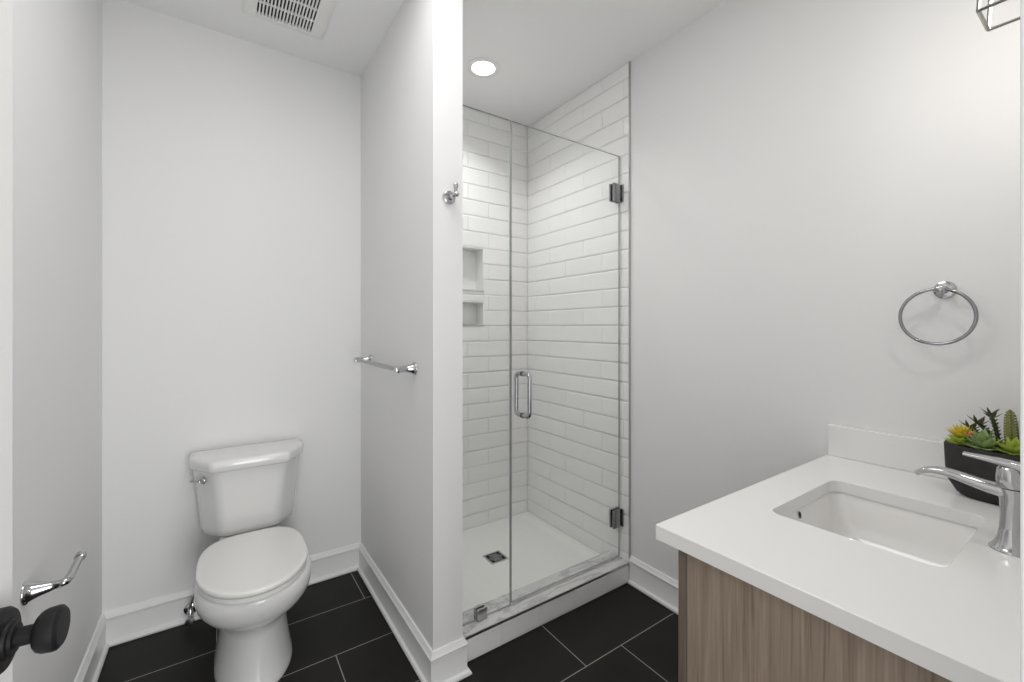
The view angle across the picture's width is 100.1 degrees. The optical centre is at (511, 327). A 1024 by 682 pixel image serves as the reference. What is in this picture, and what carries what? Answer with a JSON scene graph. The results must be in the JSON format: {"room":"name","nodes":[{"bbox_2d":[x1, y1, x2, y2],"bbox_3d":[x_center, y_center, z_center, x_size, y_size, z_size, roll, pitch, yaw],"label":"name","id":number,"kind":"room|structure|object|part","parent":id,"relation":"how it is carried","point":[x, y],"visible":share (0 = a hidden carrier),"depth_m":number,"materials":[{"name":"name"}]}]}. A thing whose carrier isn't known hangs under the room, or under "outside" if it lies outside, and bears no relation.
{"room":"bathroom","nodes":[
{"label":"bathroom","id":0,"kind":"room"},
{"bbox_2d":[12,0,101,681],"bbox_3d":[-1.054,-0.030,0.753,0.100,2.677,2.372,0,0,-34],"label":"wall","id":1,"kind":"structure","parent":0,"point":[57,44],"depth_m":1.27,"materials":[{"name":"white paint"}]},
{"bbox_2d":[0,0,70,681],"bbox_3d":[-0.457,0.282,0.231,0.106,2.028,0.813,0,0,-29],"label":"door","id":2,"kind":"structure","parent":1,"relation":"in","point":[49,631],"depth_m":0.55,"materials":[{"name":"white paint"}]},
{"bbox_3d":[-0.597,0.384,0.540,0.048,0.052,0.052,0,0,-29],"label":"knob","id":3,"kind":"part","parent":2,"relation":"part of","materials":[{"name":"black metal"}]},
{"bbox_2d":[20,551,86,605],"bbox_3d":[-1.196,0.653,1.126,0.089,0.057,0.165,0,0,-34],"label":"toilet paper holder","id":4,"kind":"object","parent":1,"relation":"attached to","point":[30,591],"visible":1,"depth_m":1.07,"materials":[{"name":"silver metal"}]},
{"bbox_3d":[-1.174,0.653,1.075,0.068,0.057,0.057,0,0,-34],"label":"post","id":5,"kind":"part","parent":4,"relation":"part of","materials":[{"name":"silver metal"}]},
{"bbox_3d":[-1.177,0.646,1.144,0.030,0.029,0.135,0,0,-34],"label":"arm","id":6,"kind":"part","parent":4,"relation":"part of","materials":[{"name":"silver metal"}]},
{"bbox_2d":[74,613,108,681],"bbox_3d":[-1.002,1.239,0.789,0.026,0.139,2.371,0,0,-34],"label":"baseboard","id":7,"kind":"structure","parent":1,"relation":"attached to","point":[91,666],"depth_m":1.61,"materials":[{"name":"white paint"}]},
{"bbox_2d":[102,0,527,612],"bbox_3d":[-0.855,-0.030,2.364,2.245,2.677,0.136,0,0,-34],"label":"wall","id":8,"kind":"structure","parent":0,"point":[231,165],"depth_m":1.98,"materials":[{"name":"white paint"}]},
{"bbox_2d":[183,602,195,625],"bbox_3d":[-1.401,1.247,1.869,0.054,0.061,0.112,0,0,-34],"label":"supply valve","id":9,"kind":"object","parent":8,"relation":"attached to","point":[190,611],"visible":0.91,"depth_m":1.86,"materials":[{"name":"silver metal"}]},
{"bbox_3d":[-1.373,1.250,1.828,0.037,0.037,0.013,0,0,-34],"label":"valve handle","id":10,"kind":"part","parent":9,"relation":"part of","materials":[{"name":"silver metal"}]},
{"bbox_2d":[103,542,359,646],"bbox_3d":[-1.246,1.239,2.042,1.036,0.139,0.026,0,0,-34],"label":"baseboard","id":11,"kind":"structure","parent":8,"relation":"attached to","point":[145,618],"depth_m":1.86,"materials":[{"name":"white paint"}]},
{"bbox_2d":[463,246,483,289],"bbox_3d":[-0.337,-0.371,2.683,0.312,0.262,0.097,0,0,-34],"label":"lining","id":12,"kind":"object","parent":8,"relation":"attached to","point":[473,258],"visible":0.34,"depth_m":2.77,"materials":[{"name":"white tile"}]},
{"bbox_2d":[463,301,483,323],"bbox_3d":[-0.337,-0.093,2.683,0.312,0.140,0.097,0,0,-34],"label":"lining","id":13,"kind":"object","parent":8,"relation":"attached to","point":[473,312],"visible":0.34,"depth_m":2.77,"materials":[{"name":"white tile"}]},
{"bbox_2d":[463,324,483,325],"bbox_3d":[-0.336,-0.018,2.682,0.320,0.010,0.100,0,0,-34],"label":"sill","id":14,"kind":"structure","parent":8,"relation":"attached to","point":[463,324],"depth_m":2.69,"materials":[{"name":"stone"}]},
{"bbox_2d":[463,289,483,291],"bbox_3d":[-0.336,-0.235,2.682,0.320,0.010,0.100,0,0,-34],"label":"sill","id":15,"kind":"structure","parent":8,"relation":"attached to","point":[463,289],"depth_m":2.68,"materials":[{"name":"stone"}]},
{"bbox_2d":[463,107,527,529],"bbox_3d":[-0.295,-0.058,2.656,0.970,2.620,0.005,0,0,-34],"label":"tiled wall","id":16,"kind":"structure","parent":8,"relation":"attached to","point":[494,335],"depth_m":2.77,"materials":[{"name":"white tile"}]},
{"bbox_2d":[98,571,677,681],"bbox_3d":[0.305,1.349,0.755,2.345,0.080,4.102,0,0,-34],"label":"floor","id":17,"kind":"structure","parent":0,"point":[338,631],"depth_m":1.76,"materials":[{"name":"black tile"}]},
{"bbox_2d":[189,438,310,681],"bbox_3d":[-1.048,0.930,1.740,0.449,0.756,0.729,0,0,-34],"label":"toilet","id":18,"kind":"object","parent":17,"relation":"on","point":[247,581],"visible":1,"depth_m":1.66,"materials":[{"name":"white ceramic"}]},
{"bbox_3d":[-1.319,0.641,1.802,0.072,0.031,0.024,0,0,21],"label":"flush lever","id":19,"kind":"part","parent":18,"relation":"part of","materials":[{"name":"silver metal"}]},
{"bbox_3d":[-1.184,0.577,1.939,0.448,0.050,0.246,0,0,-34],"label":"tank lid","id":20,"kind":"part","parent":18,"relation":"part of","materials":[{"name":"white ceramic"}]},
{"bbox_3d":[-1.187,0.755,1.945,0.420,0.306,0.221,0,0,-34],"label":"tank","id":21,"kind":"part","parent":18,"relation":"part of","materials":[{"name":"white ceramic"}]},
{"bbox_3d":[-0.986,0.904,1.642,0.355,0.016,0.491,0,0,-34],"label":"seat","id":22,"kind":"part","parent":18,"relation":"part of","materials":[{"name":"white plastic"}]},
{"bbox_3d":[-0.986,0.885,1.642,0.362,0.020,0.498,0,0,-34],"label":"lid","id":23,"kind":"part","parent":18,"relation":"part of","materials":[{"name":"white plastic"}]},
{"bbox_3d":[-1.019,1.113,1.699,0.380,0.392,0.604,0,0,-34],"label":"bowl","id":24,"kind":"part","parent":18,"relation":"part of","materials":[{"name":"white ceramic"}]},
{"bbox_2d":[463,551,628,661],"bbox_3d":[0.163,1.255,1.986,0.988,0.104,0.141,0,0,-34],"label":"shower curb","id":25,"kind":"object","parent":17,"relation":"on","point":[530,612],"visible":0.71,"depth_m":1.92,"materials":[{"name":"white stone"}]},
{"bbox_2d":[463,105,510,625],"bbox_3d":[-0.121,0.152,1.785,0.272,2.101,0.036,0,0,-34],"label":"fixed glass panel","id":26,"kind":"object","parent":25,"relation":"on","point":[480,611],"visible":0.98,"depth_m":1.86,"materials":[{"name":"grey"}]},
{"bbox_2d":[678,550,951,681],"bbox_3d":[0.879,0.888,0.981,0.933,0.838,0.559,0,0,-34],"label":"vanity cabinet","id":27,"kind":"object","parent":17,"relation":"on","point":[730,629],"visible":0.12,"depth_m":0.79,"materials":[{"name":"beige wood"}]},
{"bbox_3d":[0.554,0.840,1.045,0.463,0.728,0.020,0,0,-34],"label":"cabinet door","id":28,"kind":"part","parent":27,"relation":"part of","materials":[{"name":"beige wood"}]},
{"bbox_2d":[656,455,1019,681],"bbox_3d":[0.872,0.453,0.985,0.945,0.032,0.578,0,0,-34],"label":"countertop","id":29,"kind":"structure","parent":27,"relation":"on","point":[959,621],"depth_m":0.78,"materials":[{"name":"white stone"}]},
{"bbox_2d":[784,491,977,566],"bbox_3d":[0.856,0.537,1.008,0.424,0.134,0.341,0,0,-34],"label":"sink basin","id":30,"kind":"object","parent":29,"relation":"in","point":[927,539],"visible":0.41,"depth_m":1.12,"materials":[{"name":"white ceramic"}]},
{"bbox_2d":[914,451,1019,557],"bbox_3d":[0.950,0.348,0.888,0.062,0.178,0.173,0,0,-34],"label":"faucet","id":31,"kind":"object","parent":29,"relation":"on","point":[1006,487],"visible":0.95,"depth_m":0.84,"materials":[{"name":"silver metal"}]},
{"bbox_3d":[0.939,0.318,0.903,0.033,0.035,0.136,0,0,-34],"label":"spout","id":32,"kind":"part","parent":31,"relation":"part of","materials":[{"name":"silver metal"}]},
{"bbox_3d":[0.968,0.271,0.860,0.034,0.025,0.088,0,0,-34],"label":"lever","id":33,"kind":"part","parent":31,"relation":"part of","materials":[{"name":"silver metal"}]},
{"bbox_2d":[944,407,1019,504],"bbox_3d":[1.241,0.320,1.069,0.157,0.234,0.239,0,0,-34],"label":"succulents","id":34,"kind":"object","parent":29,"relation":"on","point":[962,439],"visible":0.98,"depth_m":1.08,"materials":[{"name":"green plant"}]},
{"bbox_2d":[945,424,977,438],"bbox_3d":[1.184,0.273,1.129,0.061,0.037,0.064,0,0,-34],"label":"flower","id":35,"kind":"object","parent":34,"relation":"on","point":[961,432],"depth_m":1.12,"materials":[{"name":"yellow plant"}]},
{"bbox_2d":[361,0,462,649],"bbox_3d":[-0.535,-0.030,2.025,0.120,2.677,1.058,0,0,-34],"label":"wall partition","id":36,"kind":"structure","parent":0,"point":[412,84],"depth_m":1.68,"materials":[{"name":"white paint"}]},
{"bbox_2d":[354,354,416,374],"bbox_3d":[-0.588,0.162,1.924,0.082,0.051,0.651,0,0,-34],"label":"towel bar","id":37,"kind":"object","parent":36,"relation":"attached to","point":[412,368],"visible":1,"depth_m":1.73,"materials":[{"name":"silver metal"}]},
{"bbox_3d":[-0.751,0.162,2.175,0.068,0.051,0.051,0,0,-34],"label":"post","id":38,"kind":"part","parent":37,"relation":"part of","materials":[{"name":"silver metal"}]},
{"bbox_3d":[-0.413,0.162,1.680,0.068,0.051,0.051,0,0,-34],"label":"post","id":39,"kind":"part","parent":37,"relation":"part of","materials":[{"name":"silver metal"}]},
{"bbox_2d":[357,542,471,681],"bbox_3d":[-0.499,1.239,1.973,0.173,0.139,0.984,0,0,-34],"label":"baseboard","id":40,"kind":"structure","parent":36,"relation":"attached to","point":[447,663],"depth_m":1.68,"materials":[{"name":"white paint"}]},
{"bbox_2d":[442,182,458,204],"bbox_3d":[-0.215,-0.490,1.561,0.051,0.068,0.068,0,0,-34],"label":"robe hook","id":41,"kind":"object","parent":36,"relation":"attached to","point":[448,197],"visible":1,"depth_m":1.57,"materials":[{"name":"silver metal"}]},
{"bbox_3d":[-0.231,-0.481,1.584,0.051,0.051,0.012,0,0,-34],"label":"wall plate","id":42,"kind":"part","parent":41,"relation":"part of","materials":[{"name":"silver metal"}]},
{"bbox_2d":[122,0,725,127],"bbox_3d":[-0.121,-1.409,1.378,2.345,0.080,2.592,0,0,-34],"label":"ceiling","id":43,"kind":"structure","parent":0,"point":[547,53],"depth_m":2.02,"materials":[{"name":"white paint"}]},
{"bbox_2d":[243,0,336,39],"bbox_3d":[-0.939,-1.362,1.808,0.320,0.013,0.325,0,0,-34],"label":"ceiling vent","id":44,"kind":"object","parent":43,"relation":"in","point":[308,17],"visible":1,"depth_m":1.85,"materials":[{"name":"white plastic"}]},
{"bbox_2d":[255,0,322,32],"bbox_3d":[-0.944,-1.360,1.809,0.227,0.009,0.243,0,0,-34],"label":"grille","id":45,"kind":"object","parent":44,"relation":"attached to","point":[305,16],"depth_m":1.85,"materials":[{"name":"white plastic"}]},
{"bbox_2d":[467,57,499,77],"bbox_3d":[-0.151,-1.365,2.259,0.176,0.007,0.176,0,0,-34],"label":"recessed light","id":46,"kind":"object","parent":43,"relation":"in","point":[481,67],"visible":1,"depth_m":2.25,"materials":[{"name":"white paint"}]},
{"bbox_2d":[463,511,599,611],"bbox_3d":[-0.082,1.280,2.346,0.989,0.054,0.766,0,0,-34],"label":"floor","id":47,"kind":"structure","parent":0,"point":[540,550],"depth_m":2.36,"materials":[{"name":"white tile"}]},
{"bbox_2d":[483,550,508,564],"bbox_3d":[-0.090,1.252,2.342,0.104,0.004,0.104,0,0,-34],"label":"shower drain","id":48,"kind":"object","parent":47,"relation":"on","point":[495,557],"visible":1,"depth_m":2.34,"materials":[{"name":"silver metal"}]},
{"bbox_2d":[528,0,1019,580],"bbox_3d":[0.772,-0.030,2.061,0.100,2.677,2.472,0,0,-34],"label":"wall","id":49,"kind":"structure","parent":0,"point":[802,170],"depth_m":1.54,"materials":[{"name":"white paint"}]},
{"bbox_2d":[527,63,628,560],"bbox_3d":[0.354,-0.058,2.573,0.005,2.620,0.882,0,0,-34],"label":"tiled wall","id":50,"kind":"structure","parent":49,"relation":"attached to","point":[592,203],"depth_m":2.51,"materials":[{"name":"white tile"}]},
{"bbox_2d":[511,121,623,602],"bbox_3d":[0.282,0.147,2.060,0.693,2.092,0.119,0,0,-34],"label":"shower door","id":51,"kind":"structure","parent":50,"relation":"attached to","point":[616,191],"depth_m":2.21,"materials":[{"name":"clear glass"}]},
{"bbox_3d":[0.048,0.296,1.901,0.023,0.208,0.119,0,0,-34],"label":"handle","id":52,"kind":"part","parent":51,"relation":"part of","materials":[{"name":"silver metal"}]},
{"bbox_2d":[629,61,630,558],"bbox_3d":[0.605,-0.083,2.207,0.010,2.572,0.006,0,0,-34],"label":"trim","id":53,"kind":"structure","parent":49,"relation":"attached to","point":[629,61],"depth_m":2.20,"materials":[{"name":"silver metal"}]},
{"bbox_2d":[628,556,677,614],"bbox_3d":[0.857,1.239,1.825,0.026,0.139,0.906,0,0,-34],"label":"baseboard","id":54,"kind":"structure","parent":49,"relation":"attached to","point":[650,581],"depth_m":2.07,"materials":[{"name":"white paint"}]},
{"bbox_2d":[828,424,948,479],"bbox_3d":[1.251,0.385,1.254,0.019,0.104,0.554,0,0,-34],"label":"backsplash","id":55,"kind":"structure","parent":49,"relation":"attached to","point":[906,453],"depth_m":1.35,"materials":[{"name":"white stone"}]},
{"bbox_2d":[898,281,978,345],"bbox_3d":[1.233,-0.043,1.242,0.062,0.187,0.167,0,0,-34],"label":"towel ring","id":56,"kind":"object","parent":49,"relation":"attached to","point":[944,289],"visible":1,"depth_m":1.23,"materials":[{"name":"silver metal"}]},
{"bbox_3d":[1.236,-0.111,1.233,0.058,0.024,0.024,0,0,-34],"label":"post","id":57,"kind":"part","parent":56,"relation":"part of","materials":[{"name":"silver metal"}]},
{"bbox_3d":[1.260,-0.111,1.250,0.010,0.051,0.051,0,0,-34],"label":"wall plate","id":58,"kind":"part","parent":56,"relation":"part of","materials":[{"name":"silver metal"}]},
{"bbox_2d":[944,440,1019,504],"bbox_3d":[1.245,0.370,1.071,0.144,0.132,0.236,0,0,-34],"label":"pot","id":59,"kind":"object","parent":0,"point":[953,449],"depth_m":1.08,"materials":[{"name":"black ceramic"}]},
{"bbox_3d":[0.576,-0.030,0.357,2.345,2.677,0.120,0,0,-34],"label":"wall","id":60,"kind":"structure","parent":0,"visible":0},
{"bbox_2d":[976,0,1019,31],"bbox_3d":[1.002,-0.797,0.814,0.105,0.349,0.153,0,0,-34],"label":"wall lantern","id":61,"kind":"object","parent":60,"relation":"attached to","point":[986,24],"visible":1,"depth_m":0.87,"materials":[{"name":"silver metal"}]},
{"bbox_2d":[1020,0,1023,681],"bbox_3d":[0.053,0.238,0.087,0.966,2.140,0.024,0,0,-34],"label":"trim","id":62,"kind":"structure","parent":60,"relation":"attached to","point":[1021,1],"depth_m":0.32,"materials":[{"name":"white paint"}]}
]}

